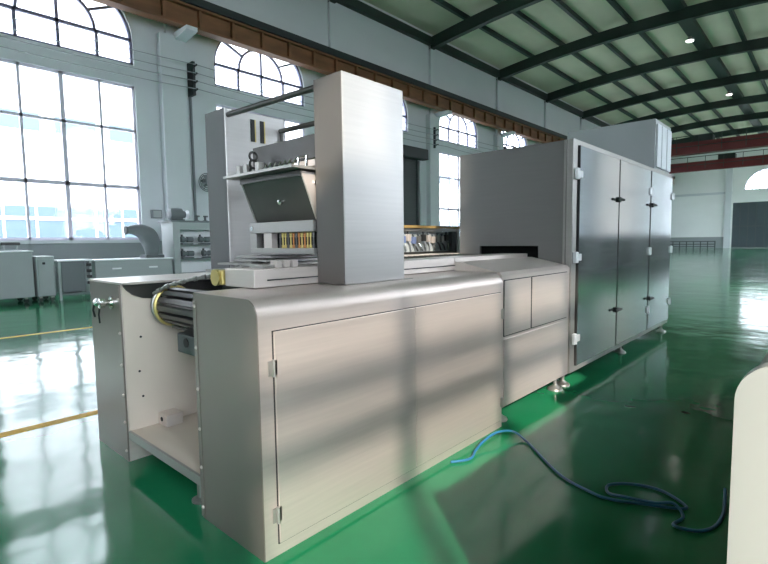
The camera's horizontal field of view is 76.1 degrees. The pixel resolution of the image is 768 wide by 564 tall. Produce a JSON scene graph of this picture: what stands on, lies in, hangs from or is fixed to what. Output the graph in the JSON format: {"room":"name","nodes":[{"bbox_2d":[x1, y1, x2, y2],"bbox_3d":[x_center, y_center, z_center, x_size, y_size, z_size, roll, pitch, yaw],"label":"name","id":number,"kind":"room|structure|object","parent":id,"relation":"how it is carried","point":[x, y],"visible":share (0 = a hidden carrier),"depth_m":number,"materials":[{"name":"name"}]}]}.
{"room":"processing plant","nodes":[
{"label":"processing plant","id":0,"kind":"room"},
{"bbox_2d":[0,0,610,251],"bbox_3d":[8.665,-8.428,36.086,0.400,13.600,94.000,4,6,42],"label":"wall","id":1,"kind":"structure","parent":0,"point":[357,35],"depth_m":21.41,"materials":[{"name":"paint"}]},
{"bbox_2d":[0,241,162,292],"bbox_3d":[-15.314,0.065,9.917,0.026,1.620,21.800,4,6,42],"label":"baseboard","id":2,"kind":"structure","parent":1,"relation":"attached to","point":[82,250],"depth_m":15.90,"materials":[{"name":"grey paint"}]},
{"bbox_2d":[150,210,161,218],"bbox_3d":[-8.135,-2.427,17.549,0.160,0.300,0.350,4,6,42],"label":"wall box","id":3,"kind":"object","parent":1,"relation":"attached to","point":[154,213],"visible":1,"depth_m":17.48,"materials":[{"name":"grey paint"}]},
{"bbox_2d":[156,23,197,220],"bbox_3d":[-7.267,-6.301,17.476,1.195,12.850,0.950,4,6,42],"label":"column","id":4,"kind":"structure","parent":1,"relation":"attached to","point":[173,106],"depth_m":17.63,"materials":[{"name":"paint"}]},
{"bbox_2d":[187,61,197,96],"bbox_3d":[-7.029,-7.481,18.062,0.659,1.200,0.105,4,6,42],"label":"bracket","id":5,"kind":"object","parent":4,"relation":"attached to","point":[190,67],"visible":0.99,"depth_m":18.04,"materials":[{"name":"grey metal"}]},
{"bbox_2d":[0,46,471,153],"bbox_3d":[-4.617,-7.217,20.308,0.028,0.132,37.798,4,6,42],"label":"wire","id":6,"kind":"object","parent":5,"relation":"attached to","point":[0,46],"visible":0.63,"depth_m":16.75,"materials":[{"name":"grey metal"}]},
{"bbox_2d":[0,36,480,151],"bbox_3d":[-4.620,-7.496,20.285,0.028,0.132,37.798,4,6,42],"label":"wire","id":7,"kind":"object","parent":5,"relation":"attached to","point":[0,36],"visible":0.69,"depth_m":16.76,"materials":[{"name":"grey metal"}]},
{"bbox_2d":[0,25,494,150],"bbox_3d":[-4.624,-7.775,20.262,0.028,0.132,37.798,4,6,42],"label":"wire","id":8,"kind":"object","parent":5,"relation":"attached to","point":[0,25],"visible":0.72,"depth_m":16.84,"materials":[{"name":"grey metal"}]},
{"bbox_2d":[0,14,497,146],"bbox_3d":[-4.628,-8.074,20.237,0.028,0.132,37.798,4,6,42],"label":"wire","id":9,"kind":"object","parent":5,"relation":"attached to","point":[0,14],"visible":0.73,"depth_m":16.94,"materials":[{"name":"grey metal"}]},
{"bbox_2d":[189,97,196,219],"bbox_3d":[-7.169,-3.430,18.575,0.092,6.935,0.092,-3,5,-25],"label":"conduit","id":10,"kind":"object","parent":1,"relation":"attached to","point":[190,98],"visible":0.65,"depth_m":18.43,"materials":[{"name":"grey metal"}]},
{"bbox_2d":[199,173,207,191],"bbox_3d":[-6.823,-3.774,18.701,0.430,0.708,0.708,4,6,42],"label":"wall fan","id":11,"kind":"object","parent":1,"relation":"attached to","point":[204,183],"visible":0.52,"depth_m":18.48,"materials":[{"name":"grey paint"}]},
{"bbox_2d":[214,41,303,140],"bbox_3d":[-5.066,-6.109,20.812,0.360,8.740,4.600,4,6,42],"label":"window","id":12,"kind":"structure","parent":1,"relation":"in","point":[237,70],"depth_m":20.63,"materials":[{"name":"grey paint"}]},
{"bbox_2d":[327,0,335,48],"bbox_3d":[-2.007,-6.847,23.236,1.195,12.850,0.950,4,6,42],"label":"trim","id":13,"kind":"structure","parent":1,"relation":"attached to","point":[330,6],"depth_m":23.05,"materials":[{"name":"paint"}]},
{"bbox_2d":[403,100,406,131],"bbox_3d":[-0.220,-9.651,26.097,0.110,2.680,4.400,4,6,42],"label":"window","id":14,"kind":"structure","parent":1,"relation":"in","point":[404,106],"depth_m":27.65,"materials":[{"name":"glass"}]},
{"bbox_2d":[403,144,428,228],"bbox_3d":[0.081,-4.077,26.418,0.720,6.750,6.800,4,6,42],"label":"door","id":15,"kind":"structure","parent":1,"relation":"in","point":[411,155],"depth_m":28.33,"materials":[{"name":"grey metal"}]},
{"bbox_2d":[433,127,438,147],"bbox_3d":[2.960,-8.518,29.002,0.659,1.200,0.105,4,6,42],"label":"bracket","id":16,"kind":"object","parent":1,"relation":"attached to","point":[434,131],"visible":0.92,"depth_m":28.93,"materials":[{"name":"grey metal"}]},
{"bbox_2d":[426,45,451,231],"bbox_3d":[3.253,-7.393,28.997,1.195,12.850,0.950,4,6,42],"label":"trim","id":17,"kind":"structure","parent":1,"relation":"attached to","point":[432,119],"depth_m":29.09,"materials":[{"name":"paint"}]},
{"bbox_2d":[439,115,476,225],"bbox_3d":[4.889,-7.143,31.715,0.360,8.740,4.600,4,6,42],"label":"window","id":18,"kind":"structure","parent":1,"relation":"in","point":[467,134],"depth_m":31.51,"materials":[{"name":"grey paint"}]},
{"bbox_2d":[337,0,610,126],"bbox_3d":[8.851,-14.654,35.326,0.280,0.430,94.000,4,6,42],"label":"trim","id":19,"kind":"structure","parent":1,"relation":"attached to","point":[357,6],"depth_m":29.92,"materials":[{"name":"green metal"}]},
{"bbox_2d":[493,78,515,150],"bbox_3d":[8.514,-7.939,34.757,1.195,12.850,0.950,4,6,42],"label":"trim","id":20,"kind":"structure","parent":1,"relation":"attached to","point":[498,138],"depth_m":34.59,"materials":[{"name":"paint"}]},
{"bbox_2d":[502,131,526,147],"bbox_3d":[9.867,-7.660,37.166,0.360,8.740,4.600,4,6,42],"label":"window","id":21,"kind":"structure","parent":1,"relation":"in","point":[517,137],"depth_m":36.98,"materials":[{"name":"grey paint"}]},
{"bbox_2d":[544,100,546,127],"bbox_3d":[13.774,-8.485,40.518,1.195,12.850,0.950,4,6,42],"label":"trim","id":22,"kind":"structure","parent":1,"relation":"attached to","point":[545,103],"depth_m":40.30,"materials":[{"name":"paint"}]},
{"bbox_2d":[580,117,582,129],"bbox_3d":[19.034,-9.031,46.279,1.195,12.850,0.950,4,6,42],"label":"trim","id":23,"kind":"structure","parent":1,"relation":"attached to","point":[581,120],"depth_m":46.02,"materials":[{"name":"paint"}]},
{"bbox_2d":[0,248,767,563],"bbox_3d":[17.409,-1.011,28.805,23.000,0.200,94.000,4,6,42],"label":"floor","id":24,"kind":"structure","parent":0,"point":[659,413],"depth_m":3.21,"materials":[{"name":"green paint"}]},
{"bbox_2d":[0,242,34,302],"bbox_3d":[-10.302,-0.195,12.395,0.940,1.600,2.270,4,6,42],"label":"storage cart","id":25,"kind":"object","parent":24,"relation":"on","point":[16,267],"visible":1,"depth_m":12.66,"materials":[{"name":"grey paint"}]},
{"bbox_2d":[32,256,55,301],"bbox_3d":[-9.300,-0.097,13.357,0.900,1.220,0.420,4,6,42],"label":"cabinet","id":26,"kind":"object","parent":24,"relation":"on","point":[43,266],"visible":0.91,"depth_m":13.07,"materials":[{"name":"grey metal"}]},
{"bbox_2d":[0,327,91,338],"bbox_3d":[-10.470,1.358,3.377,0.120,0.003,18.500,4,6,42],"label":"floor marking","id":27,"kind":"object","parent":24,"relation":"on","point":[84,327],"depth_m":8.40,"materials":[{"name":"yellow paint"}]},
{"bbox_2d":[0,410,97,437],"bbox_3d":[-6.675,1.595,-0.066,0.110,0.003,18.500,4,6,42],"label":"floor marking","id":28,"kind":"object","parent":24,"relation":"on","point":[24,429],"depth_m":4.13,"materials":[{"name":"yellow paint"}]},
{"bbox_2d":[54,259,91,300],"bbox_3d":[-8.829,-0.086,13.877,0.900,1.100,0.860,4,6,42],"label":"table","id":29,"kind":"object","parent":24,"relation":"on","point":[73,273],"visible":0.86,"depth_m":13.64,"materials":[{"name":"grey metal"}]},
{"bbox_2d":[84,257,172,291],"bbox_3d":[-7.808,-0.189,15.107,0.990,1.075,2.260,4,6,42],"label":"enclosure","id":30,"kind":"object","parent":24,"relation":"on","point":[115,267],"visible":0.41,"depth_m":14.62,"materials":[{"name":"grey paint"}]},
{"bbox_2d":[123,224,163,257],"bbox_3d":[-7.510,-1.277,15.323,0.552,1.045,1.050,4,6,42],"label":"duct","id":31,"kind":"object","parent":30,"relation":"on","point":[148,237],"visible":1,"depth_m":15.23,"materials":[{"name":"grey metal"}]},
{"bbox_2d":[158,220,210,273],"bbox_3d":[-6.366,-0.920,16.586,0.930,2.250,2.000,4,6,42],"label":"rack","id":32,"kind":"object","parent":24,"relation":"on","point":[172,230],"visible":0.36,"depth_m":16.12,"materials":[{"name":"grey metal"}]},
{"bbox_2d":[167,208,189,219],"bbox_3d":[-6.727,-2.210,16.047,0.414,0.420,0.660,4,6,42],"label":"motor","id":33,"kind":"object","parent":32,"relation":"on","point":[172,213],"visible":0.91,"depth_m":15.86,"materials":[{"name":"grey paint"}]},
{"bbox_2d":[180,235,193,243],"bbox_3d":[-6.473,-1.395,16.095,0.208,0.319,0.440,4,6,42],"label":"pump","id":34,"kind":"object","parent":32,"relation":"on","point":[183,239],"visible":0.93,"depth_m":16.02,"materials":[{"name":"grey paint"}]},
{"bbox_2d":[181,249,193,258],"bbox_3d":[-6.467,-0.936,16.133,0.208,0.319,0.440,4,6,42],"label":"pump","id":35,"kind":"object","parent":32,"relation":"on","point":[183,253],"visible":0.91,"depth_m":16.04,"materials":[{"name":"grey paint"}]},
{"bbox_2d":[180,244,209,244],"bbox_3d":[-6.192,-1.250,16.423,0.385,0.030,1.460,4,6,42],"label":"shelf","id":36,"kind":"object","parent":32,"relation":"attached to","point":[180,244],"depth_m":16.12,"materials":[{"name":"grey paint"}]},
{"bbox_2d":[181,258,210,259],"bbox_3d":[-6.187,-0.791,16.461,0.385,0.030,1.460,4,6,42],"label":"shelf","id":37,"kind":"object","parent":32,"relation":"attached to","point":[186,258],"depth_m":16.41,"materials":[{"name":"grey metal"}]},
{"bbox_2d":[197,235,209,243],"bbox_3d":[-6.056,-1.438,16.552,0.208,0.319,0.440,4,6,42],"label":"pump","id":38,"kind":"object","parent":32,"relation":"on","point":[200,238],"visible":0.89,"depth_m":16.46,"materials":[{"name":"grey paint"}]},
{"bbox_2d":[201,248,210,257],"bbox_3d":[-5.982,-0.987,16.664,0.208,0.319,0.440,4,6,42],"label":"pump","id":39,"kind":"object","parent":32,"relation":"on","point":[203,252],"visible":0.77,"depth_m":16.54,"materials":[{"name":"grey paint"}]},
{"bbox_2d":[88,70,503,562],"bbox_3d":[-0.665,-0.053,3.733,2.250,2.505,2.330,4,6,42],"label":"machine","id":40,"kind":"object","parent":24,"relation":"on","point":[296,390],"visible":1,"depth_m":2.97,"materials":[{"name":"metal"}]},
{"bbox_2d":[128,408,201,503],"bbox_3d":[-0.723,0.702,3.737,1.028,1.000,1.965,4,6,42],"label":"tray","id":41,"kind":"object","parent":40,"relation":"on","point":[172,435],"depth_m":3.32,"materials":[{"name":"metal"}]},
{"bbox_2d":[404,225,459,254],"bbox_3d":[0.435,0.104,6.536,0.120,1.700,2.000,4,6,42],"label":"shelf","id":42,"kind":"object","parent":24,"relation":"on","point":[439,239],"visible":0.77,"depth_m":6.71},
{"bbox_2d":[404,253,569,421],"bbox_3d":[0.822,0.408,4.915,1.557,1.353,1.340,4,6,42],"label":"conveyor","id":43,"kind":"object","parent":24,"relation":"on","point":[535,291],"visible":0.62,"depth_m":4.32,"materials":[{"name":"metal"}]},
{"bbox_2d":[460,138,674,386],"bbox_3d":[2.725,-0.328,6.723,1.377,2.470,3.982,4,6,42],"label":"tall cabinet","id":44,"kind":"object","parent":24,"relation":"on","point":[604,215],"visible":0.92,"depth_m":5.41,"materials":[{"name":"metal"}]},
{"bbox_2d":[567,119,671,173],"bbox_3d":[3.704,-2.028,7.747,1.295,0.715,0.880,4,6,42],"label":"roof unit","id":45,"kind":"structure","parent":44,"relation":"on","point":[646,142],"depth_m":7.24,"materials":[{"name":"grey paint"}]},
{"bbox_2d":[450,430,726,532],"bbox_3d":[1.252,1.190,3.123,1.519,0.077,0.670,3,6,36],"label":"air hose","id":46,"kind":"object","parent":24,"relation":"on","point":[659,504],"visible":1,"depth_m":2.80,"materials":[{"name":"blue rubber"}]},
{"bbox_2d":[670,241,715,249],"bbox_3d":[37.304,-4.519,60.533,5.980,1.030,0.100,4,6,42],"label":"guard railing","id":47,"kind":"object","parent":24,"relation":"on","point":[672,244],"visible":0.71,"depth_m":59.98,"materials":[{"name":"grey metal"}]},
{"bbox_2d":[727,351,767,563],"bbox_3d":[2.820,0.544,2.372,1.262,1.450,5.188,4,6,42],"label":"machine housing","id":48,"kind":"object","parent":24,"relation":"on","point":[748,506],"visible":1,"depth_m":0.84,"materials":[{"name":"grey"}]},
{"bbox_3d":[-17.788,-5.209,5.954,1.195,12.850,0.950,4,6,42],"label":"trim","id":49,"kind":"structure","parent":24,"relation":"on","visible":0},
{"bbox_2d":[91,0,674,183],"bbox_3d":[9.452,-11.126,35.099,0.520,1.040,93.980,4,6,42],"label":"beam","id":50,"kind":"structure","parent":49,"relation":"on","point":[213,21],"depth_m":20.78,"materials":[{"name":"brown metal"}]},
{"bbox_2d":[669,149,767,173],"bbox_3d":[34.553,-12.127,46.712,21.800,2.450,3.200,4,6,42],"label":"crane","id":51,"kind":"object","parent":50,"relation":"on","point":[726,160],"visible":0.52,"depth_m":47.27,"materials":[{"name":"red paint"}]},
{"bbox_2d":[671,125,767,156],"bbox_3d":[26.481,-11.289,37.873,21.800,2.450,3.200,4,6,42],"label":"crane","id":52,"kind":"object","parent":50,"relation":"on","point":[700,144],"visible":0.48,"depth_m":37.53,"materials":[{"name":"red paint"}]},
{"bbox_3d":[24.951,-6.585,19.842,0.315,12.200,0.900,4,6,42],"label":"trim","id":53,"kind":"structure","parent":24,"relation":"on","visible":0},
{"bbox_2d":[496,0,767,80],"bbox_3d":[16.474,-14.065,26.874,22.960,1.818,0.320,4,6,42],"label":"roof beam","id":54,"kind":"structure","parent":53,"relation":"on","point":[711,7],"depth_m":28.59,"materials":[{"name":"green metal"}]},
{"bbox_3d":[30.211,-7.131,25.602,0.315,12.200,0.900,4,6,42],"label":"trim","id":55,"kind":"structure","parent":24,"relation":"on","visible":0},
{"bbox_2d":[544,37,767,102],"bbox_3d":[21.734,-14.611,32.634,22.960,1.818,0.320,4,6,42],"label":"roof beam","id":56,"kind":"structure","parent":55,"relation":"on","point":[759,43],"depth_m":34.32,"materials":[{"name":"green metal"}]},
{"bbox_3d":[35.472,-7.677,31.363,0.315,12.200,0.900,4,6,42],"label":"trim","id":57,"kind":"structure","parent":24,"relation":"on","visible":0},
{"bbox_2d":[581,70,767,118],"bbox_3d":[26.994,-15.157,38.395,22.960,1.818,0.320,4,6,42],"label":"roof beam","id":58,"kind":"structure","parent":57,"relation":"on","point":[758,75],"depth_m":40.50,"materials":[{"name":"green metal"}]},
{"bbox_3d":[40.732,-8.223,37.124,0.315,12.200,0.900,4,6,42],"label":"trim","id":59,"kind":"structure","parent":24,"relation":"on","visible":0},
{"bbox_2d":[611,93,767,125],"bbox_3d":[32.255,-15.703,44.156,22.960,1.818,0.320,4,6,42],"label":"roof beam","id":60,"kind":"structure","parent":59,"relation":"on","point":[759,98],"depth_m":45.92,"materials":[{"name":"green metal"}]},
{"bbox_2d":[364,0,767,139],"bbox_3d":[17.233,-14.764,27.662,23.800,1.337,94.800,4,6,42],"label":"ceiling","id":61,"kind":"structure","parent":0,"point":[428,16],"depth_m":32.00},
{"bbox_2d":[431,0,673,139],"bbox_3d":[10.574,-15.225,33.699,0.180,0.260,94.000,4,6,42],"label":"roof beam","id":62,"kind":"structure","parent":61,"relation":"attached to","point":[442,3],"depth_m":31.17,"materials":[{"name":"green metal"}]},
{"bbox_2d":[493,0,691,136],"bbox_3d":[12.125,-15.316,32.274,0.180,0.260,94.000,4,6,42],"label":"roof beam","id":63,"kind":"structure","parent":61,"relation":"attached to","point":[519,14],"depth_m":33.46,"materials":[{"name":"green metal"}]},
{"bbox_2d":[551,0,719,138],"bbox_3d":[13.640,-15.347,30.888,0.180,0.260,94.000,4,6,42],"label":"roof beam","id":64,"kind":"structure","parent":61,"relation":"attached to","point":[559,3],"depth_m":32.57,"materials":[{"name":"green metal"}]},
{"bbox_2d":[606,0,739,135],"bbox_3d":[15.156,-15.318,29.506,0.180,0.260,94.000,4,6,42],"label":"roof beam","id":65,"kind":"structure","parent":61,"relation":"attached to","point":[613,3],"depth_m":32.70,"materials":[{"name":"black metal"}]},
{"bbox_2d":[728,10,767,93],"bbox_3d":[18.523,-15.046,26.457,0.180,0.260,94.000,4,6,42],"label":"roof beam","id":66,"kind":"structure","parent":61,"relation":"attached to","point":[732,13],"depth_m":30.90,"materials":[{"name":"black metal"}]},
{"bbox_2d":[670,147,767,247],"bbox_3d":[49.066,-11.536,62.974,23.000,14.310,0.400,4,6,42],"label":"wall","id":67,"kind":"structure","parent":0,"point":[691,216],"depth_m":67.17,"materials":[{"name":"white paint"}]},
{"bbox_2d":[670,237,722,247],"bbox_3d":[43.361,-5.491,68.462,7.650,1.500,0.026,4,6,42],"label":"baseboard","id":68,"kind":"structure","parent":67,"relation":"attached to","point":[719,240],"depth_m":68.13,"materials":[{"name":"grey paint"}]},
{"bbox_2d":[674,191,732,196],"bbox_3d":[43.331,-12.060,67.805,7.920,0.300,0.116,4,6,42],"label":"trim","id":69,"kind":"structure","parent":67,"relation":"attached to","point":[715,193],"depth_m":67.53,"materials":[{"name":"paint"}]},
{"bbox_2d":[723,168,732,247],"bbox_3d":[45.938,-10.047,65.528,0.680,11.000,0.246,4,6,42],"label":"trim","id":70,"kind":"structure","parent":67,"relation":"attached to","point":[729,172],"depth_m":65.44,"materials":[{"name":"paint"}]},
{"bbox_2d":[731,201,767,247],"bbox_3d":[49.163,-7.438,63.213,7.400,6.100,0.170,4,6,42],"label":"door","id":71,"kind":"structure","parent":67,"relation":"in","point":[749,219],"depth_m":64.25,"materials":[{"name":"metal"}]},
{"bbox_2d":[744,168,767,189],"bbox_3d":[49.088,-13.248,62.731,4.900,2.600,0.110,4,6,42],"label":"window","id":72,"kind":"structure","parent":67,"relation":"in","point":[752,182],"depth_m":63.44,"materials":[{"name":"white paint"}]},
{"bbox_3d":[25.980,-7.111,20.400,0.400,13.130,94.000,4,6,42],"label":"wall","id":73,"kind":"structure","parent":0,"visible":0},
{"bbox_3d":[19.691,-6.039,14.081,0.315,12.200,0.900,4,6,42],"label":"trim","id":74,"kind":"structure","parent":73,"relation":"attached to","visible":0},
{"bbox_2d":[429,0,543,49],"bbox_3d":[11.214,-13.518,21.113,22.960,1.818,0.320,4,6,42],"label":"roof beam","id":75,"kind":"structure","parent":74,"relation":"on","point":[502,9],"depth_m":26.41,"materials":[{"name":"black metal"}]},
{"bbox_3d":[25.639,-12.942,20.158,0.280,0.400,94.000,4,6,42],"label":"trim","id":76,"kind":"structure","parent":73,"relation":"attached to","visible":0},
{"bbox_2d":[670,111,767,132],"bbox_3d":[37.515,-16.249,49.916,22.960,1.818,0.320,4,6,42],"label":"roof beam","id":77,"kind":"structure","parent":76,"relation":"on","point":[759,115],"depth_m":51.60,"materials":[{"name":"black metal"}]},
{"bbox_2d":[671,125,767,144],"bbox_3d":[42.775,-16.795,55.677,22.960,1.818,0.320,4,6,42],"label":"roof beam","id":78,"kind":"structure","parent":76,"relation":"on","point":[758,129],"depth_m":57.41,"materials":[{"name":"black metal"}]},
{"label":"outside","id":79,"kind":"structure","parent":0,"visible":0},
{"bbox_3d":[18.861,-2.523,50.413,220.000,0.200,280.000,4,6,42],"label":"ground","id":80,"kind":"structure","parent":79,"visible":0},
{"bbox_2d":[0,0,472,243],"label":"windows","id":81,"kind":"structure","parent":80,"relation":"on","point":[39,89],"depth_m":39.23,"materials":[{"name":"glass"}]},
{"bbox_3d":[-9.827,-11.334,-1.929,22.960,1.818,0.320,4,6,42],"label":"roof beam","id":82,"kind":"structure","parent":0,"visible":0},
{"bbox_2d":[662,0,766,133],"bbox_3d":[16.969,-15.155,27.866,0.700,0.330,94.000,4,6,42],"label":"roof beam","id":83,"kind":"structure","parent":82,"relation":"on","point":[692,28],"depth_m":32.32,"materials":[{"name":"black metal"}]},
{"bbox_2d":[685,35,694,42],"bbox_3d":[18.844,-15.018,30.239,0.532,0.365,0.540,4,6,42],"label":"lamp","id":84,"kind":"object","parent":83,"relation":"hanging from","point":[690,38],"visible":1,"depth_m":30.14,"materials":[{"name":"grey paint"}]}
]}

